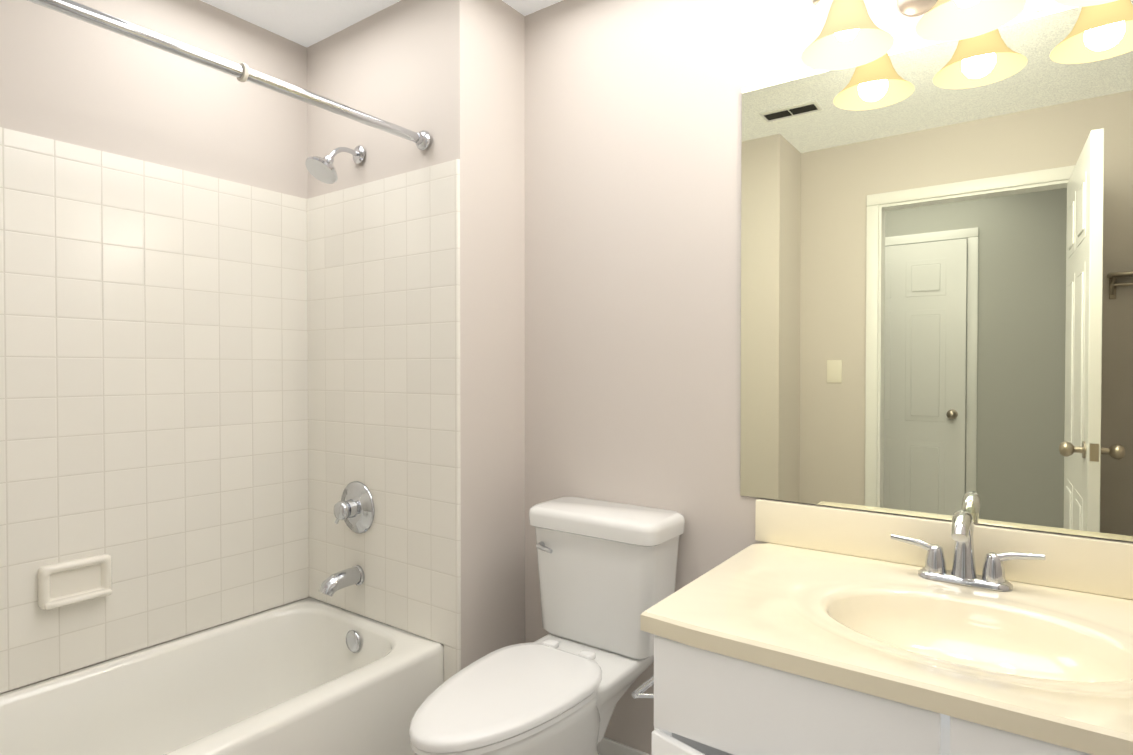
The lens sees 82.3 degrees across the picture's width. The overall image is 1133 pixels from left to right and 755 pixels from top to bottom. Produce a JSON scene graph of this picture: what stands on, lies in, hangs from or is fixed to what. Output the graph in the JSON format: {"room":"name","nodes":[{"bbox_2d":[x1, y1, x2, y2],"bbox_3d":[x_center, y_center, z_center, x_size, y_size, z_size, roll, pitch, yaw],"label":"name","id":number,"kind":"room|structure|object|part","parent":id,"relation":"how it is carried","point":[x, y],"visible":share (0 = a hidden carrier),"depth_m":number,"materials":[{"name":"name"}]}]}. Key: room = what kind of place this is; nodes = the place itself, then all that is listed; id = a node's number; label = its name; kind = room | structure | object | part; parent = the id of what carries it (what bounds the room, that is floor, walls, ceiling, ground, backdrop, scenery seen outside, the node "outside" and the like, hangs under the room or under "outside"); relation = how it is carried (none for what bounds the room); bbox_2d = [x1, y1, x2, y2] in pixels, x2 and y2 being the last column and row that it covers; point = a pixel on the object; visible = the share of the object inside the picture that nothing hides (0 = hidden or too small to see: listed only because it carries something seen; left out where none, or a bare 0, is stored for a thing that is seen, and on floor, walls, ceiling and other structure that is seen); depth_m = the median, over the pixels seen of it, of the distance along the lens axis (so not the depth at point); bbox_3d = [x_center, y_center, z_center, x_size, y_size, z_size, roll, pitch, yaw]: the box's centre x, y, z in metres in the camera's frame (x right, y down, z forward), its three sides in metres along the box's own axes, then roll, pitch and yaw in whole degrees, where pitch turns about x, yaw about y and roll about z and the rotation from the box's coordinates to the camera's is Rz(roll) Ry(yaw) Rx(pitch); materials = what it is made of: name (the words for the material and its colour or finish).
{"room":"bathroom","nodes":[
{"label":"bathroom","id":0,"kind":"room"},
{"bbox_2d":[0,0,308,693],"bbox_3d":[-1.375,-0.002,1.857,0.100,2.380,2.140,1,1,36],"label":"wall","id":1,"kind":"structure","parent":0,"point":[68,79],"depth_m":1.97,"materials":[{"name":"grey paint"}]},
{"bbox_2d":[0,127,308,692],"bbox_3d":[-1.385,0.084,1.752,0.008,1.448,1.524,1,1,36],"label":"wall tile","id":2,"kind":"structure","parent":1,"relation":"attached to","point":[153,385],"depth_m":1.93,"materials":[{"name":"white tile"}]},
{"bbox_2d":[38,554,111,609],"bbox_3d":[-1.339,0.559,1.776,0.044,0.114,0.164,1,1,36],"label":"soap dish","id":3,"kind":"object","parent":2,"relation":"attached to","point":[65,583],"visible":1,"depth_m":1.77,"materials":[{"name":"white ceramic"}]},
{"bbox_2d":[201,0,562,46],"bbox_3d":[-0.356,-1.198,0.399,3.440,0.050,3.290,1,1,36],"label":"ceiling","id":4,"kind":"structure","parent":0,"point":[306,23],"depth_m":2.12,"materials":[{"name":"white paint"}]},
{"bbox_2d":[307,0,524,669],"bbox_3d":[-0.511,-0.008,2.307,0.775,2.380,0.400,1,1,36],"label":"wall","id":5,"kind":"structure","parent":0,"point":[448,76],"depth_m":2.04,"materials":[{"name":"grey paint"}]},
{"bbox_2d":[27,0,429,149],"bbox_3d":[-0.877,-0.718,1.376,0.060,0.060,1.504,1,1,36],"label":"shower rod","id":6,"kind":"object","parent":5,"relation":"attached to","point":[242,72],"visible":1,"depth_m":1.48,"materials":[{"name":"silver metal"}]},
{"bbox_2d":[305,146,364,183],"bbox_3d":[-0.750,-0.700,2.099,0.108,0.150,0.188,1,1,36],"label":"shower head","id":7,"kind":"object","parent":5,"relation":"attached to","point":[323,170],"visible":1,"depth_m":2.07},
{"bbox_2d":[307,159,460,681],"bbox_3d":[-0.628,0.270,2.143,0.767,1.829,0.009,1,1,36],"label":"wall tile","id":8,"kind":"structure","parent":5,"relation":"attached to","point":[383,294],"depth_m":2.09,"materials":[{"name":"white tile"}]},
{"bbox_2d":[318,565,364,596],"bbox_3d":[-0.748,0.673,2.137,0.068,0.076,0.146,1,1,36],"label":"tub spout","id":9,"kind":"object","parent":8,"relation":"attached to","point":[332,584],"visible":1,"depth_m":2.12,"materials":[{"name":"silver metal"}]},
{"bbox_2d":[334,481,374,533],"bbox_3d":[-0.729,0.439,2.160,0.176,0.176,0.082,1,1,36],"label":"tub valve","id":10,"kind":"object","parent":8,"relation":"attached to","point":[354,509],"visible":1,"depth_m":2.15,"materials":[{"name":"silver metal"}]},
{"bbox_2d":[525,0,1132,754],"bbox_3d":[0.688,0.001,1.628,1.965,2.380,0.100,1,1,36],"label":"wall","id":11,"kind":"structure","parent":0,"point":[633,130],"depth_m":1.90,"materials":[{"name":"grey paint"}]},
{"bbox_2d":[598,737,649,754],"bbox_3d":[0.189,1.145,1.933,0.793,0.085,0.012,1,1,36],"label":"baseboard","id":12,"kind":"structure","parent":11,"relation":"attached to","point":[607,746],"depth_m":1.96,"materials":[{"name":"white wood"}]},
{"bbox_2d":[801,0,893,70],"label":"sconce","id":13,"kind":"object","parent":11,"relation":"attached to","point":[852,35],"depth_m":1.44,"materials":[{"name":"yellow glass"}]},
{"bbox_3d":[0.837,-0.865,1.340,0.609,0.090,0.173,1,1,36],"label":"arm","id":14,"kind":"part","parent":13,"relation":"part of"},
{"bbox_2d":[740,0,1132,541],"bbox_3d":[0.872,-0.221,1.427,1.005,1.076,0.005,1,1,36],"label":"mirror","id":15,"kind":"object","parent":11,"relation":"attached to","point":[936,280],"visible":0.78,"depth_m":1.44,"materials":[{"name":"clear glass"}]},
{"bbox_2d":[897,0,1025,41],"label":"sconce","id":16,"kind":"object","parent":11,"relation":"attached to","point":[943,20],"depth_m":1.34,"materials":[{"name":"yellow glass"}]},
{"bbox_3d":[-0.356,1.231,0.430,3.440,0.050,3.290,1,1,36],"label":"floor","id":17,"kind":"structure","parent":0,"visible":0},
{"bbox_2d":[0,597,443,754],"bbox_3d":[-1.100,1.002,1.558,0.709,0.380,1.522,1,1,36],"label":"bathtub","id":18,"kind":"object","parent":17,"relation":"on","point":[309,676],"visible":1,"depth_m":1.87,"materials":[{"name":"white ceramic"}]},
{"bbox_2d":[409,497,684,754],"bbox_3d":[-0.057,0.785,1.627,0.426,0.813,0.785,1,1,36],"label":"toilet","id":19,"kind":"object","parent":17,"relation":"on","point":[607,573],"visible":0.94,"depth_m":1.69,"materials":[{"name":"white ceramic"}]},
{"bbox_3d":[-0.143,0.749,1.537,0.324,0.045,0.540,1,1,36],"label":"seat","id":20,"kind":"part","parent":19,"relation":"part of","materials":[{"name":"white"}]},
{"bbox_3d":[0.106,0.435,1.848,0.426,0.119,0.229,1,1,36],"label":"lid","id":21,"kind":"part","parent":19,"relation":"part of","materials":[{"name":"white ceramic"}]},
{"bbox_2d":[632,499,1132,754],"bbox_3d":[0.653,0.735,1.155,1.028,0.925,0.721,1,1,36],"label":"bathroom vanity","id":22,"kind":"object","parent":17,"relation":"on","point":[806,629],"visible":1,"depth_m":1.16,"materials":[{"name":"white stone"}]},
{"bbox_3d":[0.313,0.869,1.031,0.018,0.430,0.458,-1,1,-41],"label":"door","id":23,"kind":"part","parent":22,"relation":"part of","materials":[{"name":"white wood"}]},
{"bbox_3d":[0.350,0.560,1.065,0.458,0.167,0.018,1,1,36],"label":"drawer","id":24,"kind":"part","parent":22,"relation":"part of","materials":[{"name":"white wood"}]},
{"bbox_2d":[891,510,1045,591],"bbox_3d":[0.759,0.413,1.258,0.276,0.285,0.311,1,1,36],"label":"faucet","id":25,"kind":"object","parent":22,"relation":"on","point":[934,577],"depth_m":1.34,"materials":[{"name":"silver metal"}]},
{"bbox_3d":[0.732,0.563,0.790,0.458,0.167,0.018,1,1,36],"label":"drawer","id":26,"kind":"part","parent":22,"relation":"part of","materials":[{"name":"white wood"}]}
]}

